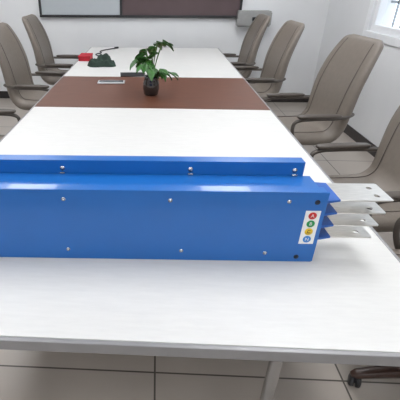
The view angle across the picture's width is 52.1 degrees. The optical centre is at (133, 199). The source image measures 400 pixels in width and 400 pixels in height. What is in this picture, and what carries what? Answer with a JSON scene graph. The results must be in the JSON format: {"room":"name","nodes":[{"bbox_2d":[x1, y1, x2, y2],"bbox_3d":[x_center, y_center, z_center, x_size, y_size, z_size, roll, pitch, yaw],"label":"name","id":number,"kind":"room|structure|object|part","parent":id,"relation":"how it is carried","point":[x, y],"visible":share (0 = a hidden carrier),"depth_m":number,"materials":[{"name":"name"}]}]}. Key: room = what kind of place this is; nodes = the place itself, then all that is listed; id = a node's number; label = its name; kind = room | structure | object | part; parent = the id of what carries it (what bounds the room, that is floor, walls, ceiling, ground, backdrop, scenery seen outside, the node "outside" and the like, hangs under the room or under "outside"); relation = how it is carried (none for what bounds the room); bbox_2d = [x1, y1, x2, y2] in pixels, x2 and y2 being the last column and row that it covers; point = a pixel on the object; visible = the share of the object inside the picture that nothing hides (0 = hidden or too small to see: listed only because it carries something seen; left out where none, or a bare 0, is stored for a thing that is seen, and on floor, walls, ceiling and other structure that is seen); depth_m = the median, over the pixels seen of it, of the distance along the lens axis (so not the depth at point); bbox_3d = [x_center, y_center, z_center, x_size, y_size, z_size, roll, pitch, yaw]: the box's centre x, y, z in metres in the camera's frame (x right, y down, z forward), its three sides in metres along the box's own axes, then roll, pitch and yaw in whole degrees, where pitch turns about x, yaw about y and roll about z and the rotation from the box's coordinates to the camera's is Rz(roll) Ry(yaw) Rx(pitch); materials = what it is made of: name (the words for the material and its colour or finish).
{"room":"conference room","nodes":[
{"label":"conference room","id":0,"kind":"room"},
{"bbox_2d":[0,0,329,94],"bbox_3d":[-0.144,-2.662,5.002,5.320,2.800,0.100,1,29,3],"label":"wall","id":1,"kind":"structure","parent":0,"point":[66,35],"depth_m":5.19,"materials":[{"name":"paint"}]},
{"bbox_2d":[41,0,119,14],"bbox_3d":[-0.677,-2.857,4.848,1.000,1.110,0.035,1,29,3],"label":"panel","id":2,"kind":"object","parent":1,"relation":"attached to","point":[49,7],"depth_m":5.06,"materials":[{"name":"white plastic"}]},
{"bbox_2d":[38,0,242,17],"bbox_3d":[0.067,-2.834,4.808,2.550,1.170,0.050,1,29,3],"label":"frame","id":3,"kind":"object","parent":1,"relation":"attached to","point":[39,1],"visible":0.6,"depth_m":5.05,"materials":[{"name":"plastic"}]},
{"bbox_2d":[0,91,309,101],"bbox_3d":[-0.147,-1.454,5.608,5.120,0.100,0.012,1,29,3],"label":"baseboard","id":4,"kind":"structure","parent":1,"relation":"attached to","point":[3,94],"depth_m":5.52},
{"bbox_2d":[122,0,239,14],"bbox_3d":[0.582,-2.825,4.791,1.460,1.110,0.035,1,29,3],"label":"panel maroon","id":5,"kind":"object","parent":1,"relation":"attached to","point":[129,7],"visible":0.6,"depth_m":5.00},
{"bbox_2d":[236,10,271,26],"bbox_3d":[1.487,-2.261,4.981,0.410,0.180,0.155,1,29,3],"label":"box","id":6,"kind":"object","parent":1,"relation":"attached to","point":[245,18],"visible":0.69,"depth_m":4.92,"materials":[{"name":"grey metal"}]},
{"bbox_3d":[1.484,-2.229,4.923,0.410,0.140,0.007,1,29,3],"label":"lid","id":7,"kind":"part","parent":6,"relation":"part of","materials":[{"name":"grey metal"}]},
{"bbox_2d":[0,98,399,399],"bbox_3d":[-0.361,0.617,2.082,5.320,0.100,8.400,1,29,3],"label":"floor","id":8,"kind":"structure","parent":0,"point":[24,374],"depth_m":1.72,"materials":[{"name":"tile"}]},
{"bbox_2d":[0,109,20,139],"bbox_3d":[-1.089,-0.428,2.691,0.705,1.137,0.650,1,29,3],"label":"office chair","id":9,"kind":"object","parent":8,"relation":"on","point":[3,112],"visible":0.13,"depth_m":2.90,"materials":[{"name":"plastic"}]},
{"bbox_3d":[-1.062,-0.519,2.935,0.470,0.265,0.102,1,29,3],"label":"arm frame","id":10,"kind":"part","parent":9,"relation":"part of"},
{"bbox_2d":[0,22,65,109],"bbox_3d":[-0.938,-1.082,3.868,0.705,1.137,0.650,3,29,5],"label":"office chair","id":11,"kind":"object","parent":8,"relation":"on","point":[14,63],"visible":0.55,"depth_m":3.72,"materials":[{"name":"leather"}]},
{"bbox_3d":[-0.952,-0.922,3.661,0.470,0.265,0.102,3,29,5],"label":"arm frame","id":12,"kind":"part","parent":11,"relation":"part of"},
{"bbox_3d":[-0.899,-1.172,4.111,0.470,0.265,0.102,3,29,5],"label":"arm frame","id":13,"kind":"part","parent":11,"relation":"part of","materials":[{"name":"black plastic"}]},
{"bbox_2d":[22,14,78,84],"bbox_3d":[-0.876,-1.569,4.747,0.705,1.137,0.650,1,29,3],"label":"office chair","id":14,"kind":"object","parent":8,"relation":"on","point":[38,37],"visible":0.55,"depth_m":4.55,"materials":[{"name":"leather"}]},
{"bbox_3d":[-0.876,-1.410,4.540,0.470,0.265,0.102,1,29,3],"label":"arm frame","id":15,"kind":"part","parent":14,"relation":"part of","materials":[{"name":"black plastic"}]},
{"bbox_3d":[-0.849,-1.661,4.992,0.470,0.265,0.102,1,29,3],"label":"arm frame","id":16,"kind":"part","parent":14,"relation":"part of","materials":[{"name":"black plastic"}]},
{"bbox_2d":[0,47,399,399],"bbox_3d":[0.128,-0.444,3.119,1.576,0.750,4.590,1,29,3],"label":"conference table","id":17,"kind":"object","parent":8,"relation":"on","point":[340,306],"visible":0.71,"depth_m":1.15,"materials":[{"name":"white laminate"}]},
{"bbox_2d":[78,53,92,60],"bbox_3d":[-0.506,-1.498,4.192,0.126,0.050,0.206,1,29,3],"label":"box","id":18,"kind":"object","parent":17,"relation":"on","point":[83,56],"visible":0.94,"depth_m":4.11,"materials":[{"name":"plastic"}]},
{"bbox_3d":[-0.506,-1.514,4.184,0.126,0.015,0.206,1,29,3],"label":"lid","id":19,"kind":"part","parent":18,"relation":"part of","materials":[{"name":"red plastic"}]},
{"bbox_2d":[87,53,115,66],"bbox_3d":[-0.314,-1.382,3.913,0.285,0.117,0.261,1,29,3],"label":"cloth","id":20,"kind":"object","parent":17,"relation":"on","point":[104,60],"visible":1,"depth_m":3.85,"materials":[{"name":"green fabric"}]},
{"bbox_2d":[95,47,118,55],"bbox_3d":[-0.338,-1.723,4.625,0.124,0.022,0.613,9,30,16],"label":"power cable","id":21,"kind":"object","parent":17,"relation":"on","point":[114,47],"visible":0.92,"depth_m":4.73,"materials":[{"name":"black plastic"}]},
{"bbox_2d":[97,80,124,83],"bbox_3d":[-0.186,-0.964,3.267,0.220,0.013,0.090,0,29,0],"label":"mobile phone","id":22,"kind":"object","parent":17,"relation":"on","point":[99,81],"visible":1,"depth_m":3.24,"materials":[{"name":"silver metal"}]},
{"bbox_2d":[120,72,144,76],"bbox_3d":[-0.010,-1.112,3.541,0.220,0.006,0.160,-1,29,-2],"label":"notebook","id":23,"kind":"object","parent":17,"relation":"on","point":[123,74],"visible":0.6,"depth_m":3.52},
{"bbox_3d":[0.135,-0.821,3.057,1.552,0.030,0.948,1,29,3],"label":"panel","id":24,"kind":"part","parent":17,"relation":"part of","materials":[{"name":"laminate"}]},
{"bbox_3d":[0.204,-1.459,4.205,1.552,0.030,1.674,1,29,3],"label":"panel","id":25,"kind":"part","parent":17,"relation":"part of","materials":[{"name":"white laminate"}]},
{"bbox_2d":[130,40,178,95],"bbox_3d":[0.145,-0.933,2.837,0.345,0.377,0.354,1,29,3],"label":"potted plant","id":26,"kind":"object","parent":17,"relation":"on","point":[151,82],"visible":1,"depth_m":2.82,"materials":[{"name":"green plant"}]},
{"bbox_3d":[0.124,-0.834,2.908,0.120,0.135,0.120,1,29,3],"label":"pot","id":27,"kind":"part","parent":26,"relation":"part of","materials":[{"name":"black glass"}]},
{"bbox_2d":[0,155,393,261],"bbox_3d":[0.006,0.024,1.219,1.447,0.274,0.160,1,29,1],"label":"busbar trunking","id":28,"kind":"object","parent":17,"relation":"on","point":[52,206],"visible":1,"depth_m":1.17,"materials":[{"name":"blue metal"}]},
{"bbox_3d":[-0.105,0.001,1.259,1.222,0.274,0.004,1,29,1],"label":"plate","id":29,"kind":"part","parent":28,"relation":"part of","materials":[{"name":"blue metal"}]},
{"label":"plate","id":30,"kind":"part","parent":28,"relation":"part of","materials":[{"name":"blue metal"}]},
{"bbox_3d":[0.504,0.080,1.149,0.042,0.112,0.001,1,29,1],"label":"label plate","id":31,"kind":"part","parent":28,"relation":"part of","materials":[{"name":"white plastic"}]},
{"bbox_3d":[0.059,-0.122,1.796,1.552,0.030,1.932,1,29,3],"label":"panel","id":32,"kind":"part","parent":17,"relation":"part of","materials":[{"name":"white laminate"}]},
{"bbox_3d":[0.428,0.617,1.279,0.040,0.680,0.040,1,29,3],"label":"leg","id":33,"kind":"part","parent":17,"relation":"part of","materials":[{"name":"silver metal"}]},
{"bbox_2d":[223,14,270,77],"bbox_3d":[1.175,-1.615,4.829,0.705,1.137,0.650,1,29,2],"label":"office chair","id":34,"kind":"object","parent":8,"relation":"on","point":[251,42],"visible":0.34,"depth_m":4.58,"materials":[{"name":"leather"}]},
{"bbox_3d":[1.154,-1.456,4.622,0.470,0.265,0.102,1,29,2],"label":"arm frame","id":35,"kind":"part","parent":34,"relation":"part of","materials":[{"name":"black plastic"}]},
{"bbox_2d":[234,20,304,101],"bbox_3d":[1.242,-1.215,4.109,0.705,1.137,0.650,0,29,1],"label":"office chair","id":36,"kind":"object","parent":8,"relation":"on","point":[281,49],"visible":0.59,"depth_m":3.91,"materials":[{"name":"leather"}]},
{"bbox_3d":[1.232,-1.307,4.355,0.470,0.265,0.102,0,29,1],"label":"arm frame","id":37,"kind":"part","parent":36,"relation":"part of","materials":[{"name":"black plastic"}]},
{"bbox_3d":[1.226,-1.056,3.902,0.470,0.265,0.102,0,29,1],"label":"arm frame","id":38,"kind":"part","parent":36,"relation":"part of","materials":[{"name":"black plastic"}]},
{"bbox_2d":[264,34,383,144],"bbox_3d":[1.331,-0.651,3.093,0.705,1.137,0.650,-2,29,-3],"label":"office chair","id":39,"kind":"object","parent":8,"relation":"on","point":[338,85],"visible":0.64,"depth_m":2.92,"materials":[{"name":"beige leather"}]},
{"bbox_3d":[1.301,-0.742,3.337,0.470,0.265,0.102,-2,29,-3],"label":"arm frame","id":40,"kind":"part","parent":39,"relation":"part of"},
{"bbox_3d":[1.336,-0.492,2.885,0.470,0.265,0.102,-2,29,-3],"label":"arm frame","id":41,"kind":"part","parent":39,"relation":"part of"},
{"bbox_2d":[310,106,399,231],"bbox_3d":[1.281,-0.094,2.088,0.705,1.137,0.650,-2,29,-3],"label":"office chair","id":42,"kind":"object","parent":8,"relation":"on","point":[384,171],"visible":0.38,"depth_m":2.20,"materials":[{"name":"leather"}]},
{"bbox_3d":[1.250,-0.185,2.333,0.470,0.265,0.102,-2,29,-3],"label":"arm frame","id":43,"kind":"part","parent":42,"relation":"part of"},
{"bbox_3d":[1.285,0.066,1.881,0.470,0.265,0.102,-2,29,-3],"label":"arm frame","id":44,"kind":"part","parent":42,"relation":"part of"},
{"bbox_2d":[347,217,399,387],"bbox_3d":[1.258,0.289,1.399,0.705,1.137,0.650,9,30,15],"label":"office chair","id":45,"kind":"object","parent":8,"relation":"on","point":[355,377],"visible":0.3,"depth_m":1.65,"materials":[{"name":"plastic"}]},
{"bbox_3d":[1.039,0.705,1.647,0.280,0.061,0.060,0,29,0],"label":"leg","id":46,"kind":"part","parent":45,"relation":"part of","materials":[{"name":"plastic"}]},
{"bbox_3d":[1.323,0.201,1.637,0.470,0.265,0.102,9,30,15],"label":"arm frame","id":47,"kind":"part","parent":45,"relation":"part of","materials":[{"name":"plastic"}]},
{"bbox_2d":[311,0,399,146],"bbox_3d":[2.296,-0.583,1.257,0.200,2.800,8.200,1,29,3],"label":"wall","id":48,"kind":"structure","parent":0,"point":[378,100],"depth_m":3.96,"materials":[{"name":"paint"}]},
{"bbox_2d":[343,124,376,156],"bbox_3d":[2.189,0.598,1.911,0.012,0.100,8.188,1,29,3],"label":"baseboard","id":49,"kind":"structure","parent":48,"relation":"attached to","point":[352,133],"depth_m":4.15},
{"bbox_2d":[362,0,399,47],"bbox_3d":[2.292,-1.825,2.835,0.015,1.500,2.100,1,29,3],"label":"window frame","id":50,"kind":"structure","parent":48,"relation":"attached to","point":[393,41],"depth_m":3.87,"materials":[{"name":"plastic"}]},
{"bbox_2d":[370,0,399,37],"bbox_3d":[2.354,-1.823,2.832,0.070,1.360,1.960,1,29,3],"label":"frame","id":51,"kind":"object","parent":48,"relation":"attached to","point":[376,26],"visible":1,"depth_m":3.86,"materials":[{"name":"plastic"}]},
{"bbox_2d":[391,0,399,27],"bbox_3d":[2.457,-1.821,2.828,0.015,1.360,1.960,1,29,3],"label":"security bars","id":52,"kind":"object","parent":48,"relation":"attached to","point":[392,1],"visible":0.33,"depth_m":3.81,"materials":[{"name":"white metal"}]}
]}

